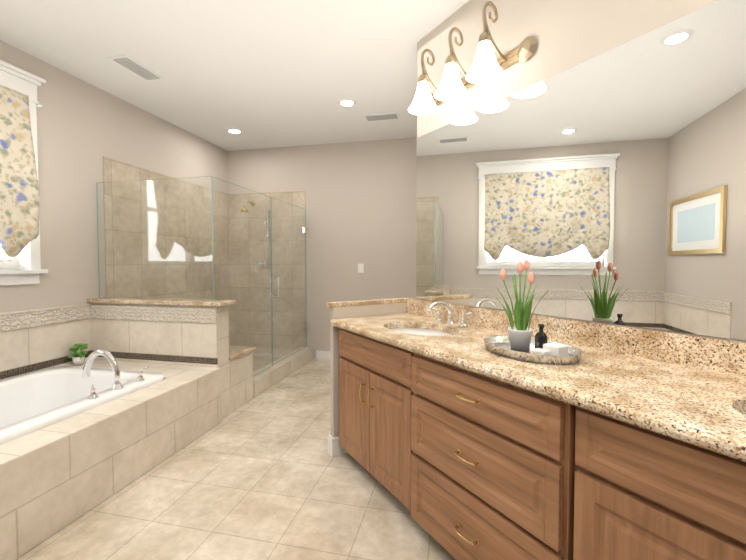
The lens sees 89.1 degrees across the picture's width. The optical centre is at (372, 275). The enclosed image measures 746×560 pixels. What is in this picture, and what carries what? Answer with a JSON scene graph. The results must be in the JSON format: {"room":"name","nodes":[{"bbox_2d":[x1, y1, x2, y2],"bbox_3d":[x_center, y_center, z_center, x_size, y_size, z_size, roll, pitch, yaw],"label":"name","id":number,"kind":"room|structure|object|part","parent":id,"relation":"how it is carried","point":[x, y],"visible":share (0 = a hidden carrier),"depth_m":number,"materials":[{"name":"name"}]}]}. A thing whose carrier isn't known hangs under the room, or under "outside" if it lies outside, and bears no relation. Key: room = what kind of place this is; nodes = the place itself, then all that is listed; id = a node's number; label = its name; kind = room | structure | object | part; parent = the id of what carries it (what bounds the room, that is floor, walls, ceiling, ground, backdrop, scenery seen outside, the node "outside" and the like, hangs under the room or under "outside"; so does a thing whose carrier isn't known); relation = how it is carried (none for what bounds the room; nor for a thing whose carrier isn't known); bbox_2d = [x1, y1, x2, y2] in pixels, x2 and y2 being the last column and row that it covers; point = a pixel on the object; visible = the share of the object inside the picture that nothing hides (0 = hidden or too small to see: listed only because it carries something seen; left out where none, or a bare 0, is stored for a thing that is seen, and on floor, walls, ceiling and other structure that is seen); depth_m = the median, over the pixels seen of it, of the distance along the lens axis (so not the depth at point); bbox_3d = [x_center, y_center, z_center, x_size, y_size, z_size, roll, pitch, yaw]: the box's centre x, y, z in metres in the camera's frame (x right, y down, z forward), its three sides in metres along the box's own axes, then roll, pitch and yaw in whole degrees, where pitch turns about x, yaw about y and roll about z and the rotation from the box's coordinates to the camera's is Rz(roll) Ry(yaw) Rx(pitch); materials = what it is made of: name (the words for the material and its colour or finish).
{"room":"bathroom","nodes":[
{"label":"bathroom","id":0,"kind":"room"},
{"bbox_2d":[0,40,227,365],"bbox_3d":[-2.524,-0.232,2.936,0.160,2.740,4.858,0,2,13],"label":"wall","id":1,"kind":"structure","parent":0,"point":[83,128],"depth_m":3.11,"materials":[{"name":"beige paint"}]},
{"bbox_2d":[0,60,47,284],"bbox_3d":[-2.699,-0.665,2.008,0.222,1.495,1.696,0,2,13],"label":"window","id":2,"kind":"structure","parent":1,"relation":"in","point":[26,260],"depth_m":2.72,"materials":[{"name":"white wood"}]},
{"bbox_3d":[-2.795,-0.628,2.031,0.005,1.210,1.480,0,2,13],"label":"main window sky pane","id":3,"kind":"part","parent":2,"relation":"part of","materials":[{"name":"white glass"}]},
{"bbox_2d":[0,305,89,331],"bbox_3d":[-2.662,0.342,1.940,0.018,0.113,2.580,0,2,13],"label":"wall tile","id":4,"kind":"object","parent":1,"relation":"attached to","point":[15,321],"depth_m":2.82,"materials":[{"name":"beige tile"}]},
{"bbox_2d":[0,350,90,379],"bbox_3d":[-2.665,0.706,1.952,0.011,0.071,2.580,0,2,13],"label":"wall tile","id":5,"kind":"object","parent":1,"relation":"attached to","point":[30,368],"depth_m":2.81,"materials":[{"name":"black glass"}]},
{"bbox_2d":[0,319,90,371],"bbox_3d":[-2.666,0.534,1.947,0.010,0.272,2.580,0,2,13],"label":"wall tile","id":6,"kind":"structure","parent":1,"relation":"attached to","point":[27,346],"depth_m":2.82,"materials":[{"name":"tile"}]},
{"bbox_2d":[0,303,91,314],"bbox_3d":[-2.660,0.280,1.937,0.022,0.012,2.580,0,2,13],"label":"wall tile","id":7,"kind":"structure","parent":1,"relation":"attached to","point":[14,312],"depth_m":2.83,"materials":[{"name":"stone"}]},
{"bbox_2d":[103,156,229,345],"bbox_3d":[-2.144,0.014,4.237,0.012,2.165,1.848,0,2,13],"label":"shower wall tile","id":8,"kind":"structure","parent":1,"relation":"attached to","point":[115,171],"depth_m":3.95,"materials":[{"name":"tile"}]},
{"bbox_2d":[92,303,229,418],"bbox_3d":[-1.780,0.679,3.151,1.210,0.905,0.150,0,2,13],"label":"wall","id":9,"kind":"structure","parent":0,"point":[223,335],"depth_m":3.03,"materials":[{"name":"stone"}]},
{"bbox_2d":[90,305,216,322],"bbox_3d":[-1.793,0.306,3.056,1.198,0.113,0.018,0,2,13],"label":"wall tile","id":10,"kind":"object","parent":9,"relation":"attached to","point":[180,314],"depth_m":3.04,"materials":[{"name":"beige tile"}]},
{"bbox_2d":[90,318,217,357],"bbox_3d":[-1.792,0.499,3.066,1.198,0.272,0.010,0,2,13],"label":"wall tile","id":11,"kind":"structure","parent":9,"relation":"attached to","point":[190,339],"depth_m":3.05,"materials":[{"name":"tile"}]},
{"bbox_2d":[91,350,217,366],"bbox_3d":[-1.792,0.670,3.071,1.198,0.071,0.011,0,2,13],"label":"wall tile","id":12,"kind":"object","parent":9,"relation":"attached to","point":[172,358],"depth_m":3.04,"materials":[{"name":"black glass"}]},
{"bbox_2d":[87,297,235,305],"bbox_3d":[-1.756,0.211,3.131,1.260,0.030,0.210,0,2,13],"label":"wall cap","id":13,"kind":"object","parent":9,"relation":"on","point":[168,301],"visible":0.92,"depth_m":3.04,"materials":[{"name":"beige stone"}]},
{"bbox_2d":[96,176,213,300],"bbox_3d":[-1.814,-0.297,3.128,1.113,0.982,0.009,0,2,13],"label":"glass","id":14,"kind":"object","parent":13,"relation":"on","point":[155,239],"visible":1,"depth_m":3.13,"materials":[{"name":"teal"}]},
{"bbox_2d":[0,0,468,150],"bbox_3d":[0.175,-1.608,1.543,6.300,0.100,6.578,0,2,13],"label":"ceiling","id":15,"kind":"structure","parent":0,"point":[261,74],"depth_m":2.76,"materials":[{"name":"white paint"}]},
{"bbox_2d":[107,54,163,80],"bbox_3d":[-1.819,-1.596,2.929,0.170,0.012,0.360,0,2,13],"label":"ceiling vent","id":16,"kind":"object","parent":15,"relation":"in","point":[133,66],"visible":1,"depth_m":2.90,"materials":[{"name":"white metal"}]},
{"bbox_2d":[226,128,242,132],"bbox_3d":[-1.571,-1.640,4.297,0.180,0.012,0.180,0,2,13],"label":"recessed light","id":17,"kind":"object","parent":15,"relation":"in","point":[234,130],"visible":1,"depth_m":4.27,"materials":[{"name":"white"}]},
{"bbox_2d":[337,98,355,105],"bbox_3d":[-0.244,-1.616,3.547,0.180,0.012,0.180,0,2,13],"label":"recessed light","id":18,"kind":"object","parent":15,"relation":"in","point":[347,102],"visible":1,"depth_m":3.52,"materials":[{"name":"white"}]},
{"bbox_2d":[363,112,399,121],"bbox_3d":[0.090,-1.627,3.891,0.360,0.012,0.170,0,2,13],"label":"ceiling vent","id":19,"kind":"object","parent":15,"relation":"in","point":[381,116],"visible":1,"depth_m":3.87,"materials":[{"name":"white metal"}]},
{"bbox_2d":[16,359,455,559],"bbox_3d":[0.175,1.231,1.634,6.300,0.100,6.578,0,2,13],"label":"floor","id":20,"kind":"structure","parent":0,"point":[265,475],"depth_m":1.94,"materials":[{"name":"tile"}]},
{"bbox_2d":[0,349,221,559],"bbox_3d":[-2.062,0.826,1.820,1.242,0.698,2.574,0,2,13],"label":"bathtub","id":21,"kind":"object","parent":20,"relation":"on","point":[78,441],"visible":0.98,"depth_m":2.09,"materials":[{"name":"tile"}]},
{"bbox_2d":[68,343,87,365],"bbox_3d":[-2.338,0.622,3.015,0.136,0.173,0.132,0,2,13],"label":"plant pot","id":22,"kind":"object","parent":21,"relation":"on","point":[77,356],"visible":1,"depth_m":2.99,"materials":[{"name":"white ceramic"}]},
{"bbox_2d":[82,349,148,398],"bbox_3d":[-1.685,0.579,2.368,0.308,0.238,0.410,0,2,13],"label":"faucet","id":23,"kind":"object","parent":21,"relation":"on","point":[133,382],"depth_m":2.35,"materials":[{"name":"silver metal"}]},
{"bbox_2d":[229,346,255,412],"bbox_3d":[-1.707,0.888,3.422,1.208,0.469,0.393,0,2,13],"label":"shower bench","id":24,"kind":"object","parent":20,"relation":"on","point":[241,376],"visible":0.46,"depth_m":3.28,"materials":[{"name":"tile"}]},
{"bbox_2d":[253,353,284,371],"bbox_3d":[-1.597,1.077,4.336,1.028,0.035,1.456,0,2,13],"label":"floor","id":25,"kind":"structure","parent":20,"relation":"on","point":[265,360],"depth_m":4.73,"materials":[{"name":"tile"}]},
{"bbox_2d":[253,347,312,396],"bbox_3d":[-1.011,1.023,4.210,0.160,0.149,1.437,0,2,13],"label":"shower curb","id":26,"kind":"object","parent":20,"relation":"on","point":[275,373],"visible":0.71,"depth_m":4.04,"materials":[{"name":"tile"}]},
{"bbox_2d":[211,176,272,376],"bbox_3d":[-1.167,0.085,3.498,0.009,1.768,0.970,0,2,13],"label":"glass","id":27,"kind":"object","parent":26,"relation":"on","point":[250,312],"visible":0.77,"depth_m":3.54,"materials":[{"name":"teal"}]},
{"bbox_2d":[328,318,745,559],"bbox_3d":[0.763,0.772,1.280,0.633,0.839,3.119,-1,2,-31],"label":"bathroom vanity","id":28,"kind":"object","parent":20,"relation":"on","point":[458,440],"depth_m":1.20,"materials":[{"name":"brown wood"}]},
{"bbox_2d":[354,314,745,449],"bbox_3d":[0.804,0.333,1.252,0.578,0.040,3.054,-1,2,-31],"label":"countertop","id":29,"kind":"structure","parent":28,"relation":"on","point":[692,399],"depth_m":1.16,"materials":[{"name":"beige stone"}]},
{"bbox_2d":[390,322,453,337],"bbox_3d":[0.253,0.395,2.082,0.364,0.163,0.514,-1,2,-31],"label":"sink","id":30,"kind":"object","parent":29,"relation":"in","point":[422,331],"depth_m":2.28,"materials":[{"name":"white ceramic"}]},
{"bbox_2d":[426,302,473,325],"bbox_3d":[0.386,0.214,2.157,0.205,0.137,0.362,-1,2,-31],"label":"faucet","id":31,"kind":"object","parent":29,"relation":"on","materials":[{"name":"silver metal"}]},
{"bbox_2d":[483,336,582,363],"bbox_3d":[0.615,0.287,1.490,0.284,0.033,0.394,-1,2,-31],"label":"tray","id":32,"kind":"object","parent":29,"relation":"on","point":[499,345],"visible":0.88,"depth_m":1.42,"materials":[{"name":"white stone"}]},
{"bbox_2d":[496,260,547,349],"bbox_3d":[0.602,0.115,1.543,0.195,0.362,0.190,-1,2,-31],"label":"potted plant","id":33,"kind":"object","parent":32,"relation":"on","point":[520,335],"visible":1,"depth_m":1.51,"materials":[{"name":"green plant"}]},
{"bbox_2d":[535,324,547,348],"bbox_3d":[0.656,0.244,1.479,0.046,0.108,0.046,-1,2,-31],"label":"bottle","id":34,"kind":"object","parent":32,"relation":"on","point":[541,338],"visible":0.69,"depth_m":1.47,"materials":[{"name":"black glass"}]},
{"bbox_2d":[531,342,568,355],"bbox_3d":[0.652,0.278,1.399,0.120,0.045,0.075,-1,2,-31],"label":"soap bar","id":35,"kind":"object","parent":32,"relation":"on","point":[554,349],"visible":0.73,"depth_m":1.38,"materials":[{"name":"white"}]},
{"bbox_2d":[734,410,745,421],"bbox_3d":[1.049,0.438,0.764,0.364,0.163,0.514,-1,2,-31],"label":"sink","id":36,"kind":"object","parent":29,"relation":"in","point":[741,417],"depth_m":0.87,"materials":[{"name":"white ceramic"}]},
{"bbox_2d":[228,137,416,358],"bbox_3d":[-0.600,-0.295,4.908,3.045,2.740,0.160,0,2,13],"label":"wall","id":37,"kind":"structure","parent":0,"point":[360,202],"depth_m":4.75,"materials":[{"name":"beige paint"}]},
{"bbox_2d":[229,191,305,354],"bbox_3d":[-1.409,-0.011,5.012,1.106,2.165,0.012,0,2,13],"label":"shower wall tile","id":38,"kind":"structure","parent":37,"relation":"attached to","point":[296,198],"depth_m":5.00,"materials":[{"name":"tile"}]},
{"bbox_2d":[240,201,254,211],"bbox_3d":[-1.617,-0.894,4.893,0.100,0.159,0.255,0,2,13],"label":"shower head","id":39,"kind":"object","parent":38,"relation":"attached to","point":[244,209],"depth_m":4.80},
{"bbox_2d":[256,258,265,269],"bbox_3d":[-1.490,-0.152,4.977,0.150,0.150,0.082,0,2,13],"label":"shower valve","id":40,"kind":"object","parent":38,"relation":"attached to","point":[261,261],"depth_m":5.00,"materials":[{"name":"silver metal"}]},
{"bbox_2d":[262,210,270,271],"bbox_3d":[-1.366,-0.447,4.902,0.081,0.815,0.156,0,2,13],"label":"slide rail","id":41,"kind":"object","parent":38,"relation":"attached to","point":[266,227],"depth_m":4.92,"materials":[{"name":"silver metal"}]},
{"bbox_2d":[271,197,306,363],"bbox_3d":[-0.959,0.049,4.419,0.009,1.755,0.913,0,2,13],"label":"shower door","id":42,"kind":"structure","parent":37,"relation":"attached to","point":[304,288],"depth_m":4.41,"materials":[{"name":"clear glass"}]},
{"bbox_2d":[270,226,307,329],"bbox_3d":[-0.951,0.050,4.453,0.106,1.320,0.878,0,2,13],"label":"hardware piece","id":43,"kind":"object","parent":42,"relation":"attached to","point":[305,230],"visible":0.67,"depth_m":4.79,"materials":[{"name":"silver metal"}]},
{"bbox_2d":[316,351,329,359],"bbox_3d":[0.000,1.027,4.725,1.495,0.110,0.015,0,2,13],"label":"baseboard","id":44,"kind":"structure","parent":37,"relation":"attached to","point":[323,355],"depth_m":4.86,"materials":[{"name":"white"}]},
{"bbox_2d":[358,264,363,272],"bbox_3d":[-0.153,-0.094,4.727,0.070,0.114,0.008,0,2,13],"label":"switch plate","id":45,"kind":"object","parent":37,"relation":"attached to","point":[360,268],"visible":1,"depth_m":4.72,"materials":[{"name":"white plastic"}]},
{"bbox_2d":[330,302,406,437],"bbox_3d":[0.001,0.672,2.597,0.620,0.955,0.043,-1,2,-31],"label":"wall","id":46,"kind":"structure","parent":0,"point":[363,311],"depth_m":2.44,"materials":[{"name":"beige paint"}]},
{"bbox_2d":[326,298,406,306],"bbox_3d":[-0.020,0.180,2.573,0.625,0.030,0.056,-1,2,-31],"label":"end cap","id":47,"kind":"object","parent":46,"relation":"on","point":[364,302],"visible":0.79,"depth_m":2.53,"materials":[{"name":"stone"}]},
{"bbox_2d":[406,298,745,373],"bbox_3d":[1.041,0.255,1.393,0.024,0.105,3.054,-1,2,-31],"label":"backsplash","id":48,"kind":"structure","parent":46,"relation":"attached to","point":[728,356],"depth_m":1.45,"materials":[{"name":"beige stone"}]},
{"bbox_2d":[416,0,745,341],"bbox_3d":[1.383,-0.169,0.976,0.140,2.740,3.950,-1,2,-31],"label":"wall","id":49,"kind":"structure","parent":0,"point":[567,34],"depth_m":1.82,"materials":[{"name":"beige paint"}]},
{"bbox_2d":[408,1,536,114],"bbox_3d":[0.459,-1.174,2.086,0.260,0.367,0.826,-1,2,-31],"label":"sconce","id":50,"kind":"object","parent":49,"relation":"attached to","point":[487,66],"visible":1,"depth_m":2.00,"materials":[{"name":"white glass"}]},
{"bbox_2d":[416,0,745,340],"bbox_3d":[1.066,-0.351,1.355,0.006,1.100,2.956,-1,2,-31],"label":"mirror","id":51,"kind":"object","parent":49,"relation":"attached to","point":[608,186],"visible":1,"depth_m":1.52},
{"bbox_3d":[-2.622,-1.211,1.973,0.059,0.018,1.654,0,2,13],"label":"brackets","id":52,"kind":"object","parent":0,"visible":0},
{"bbox_2d":[0,85,39,257],"bbox_3d":[-2.585,-0.678,1.982,0.135,1.150,1.480,0,2,13],"label":"curtain","id":53,"kind":"object","parent":52,"relation":"hanging from","point":[19,205],"visible":1,"depth_m":2.58,"materials":[{"name":"fabric"}]}
]}

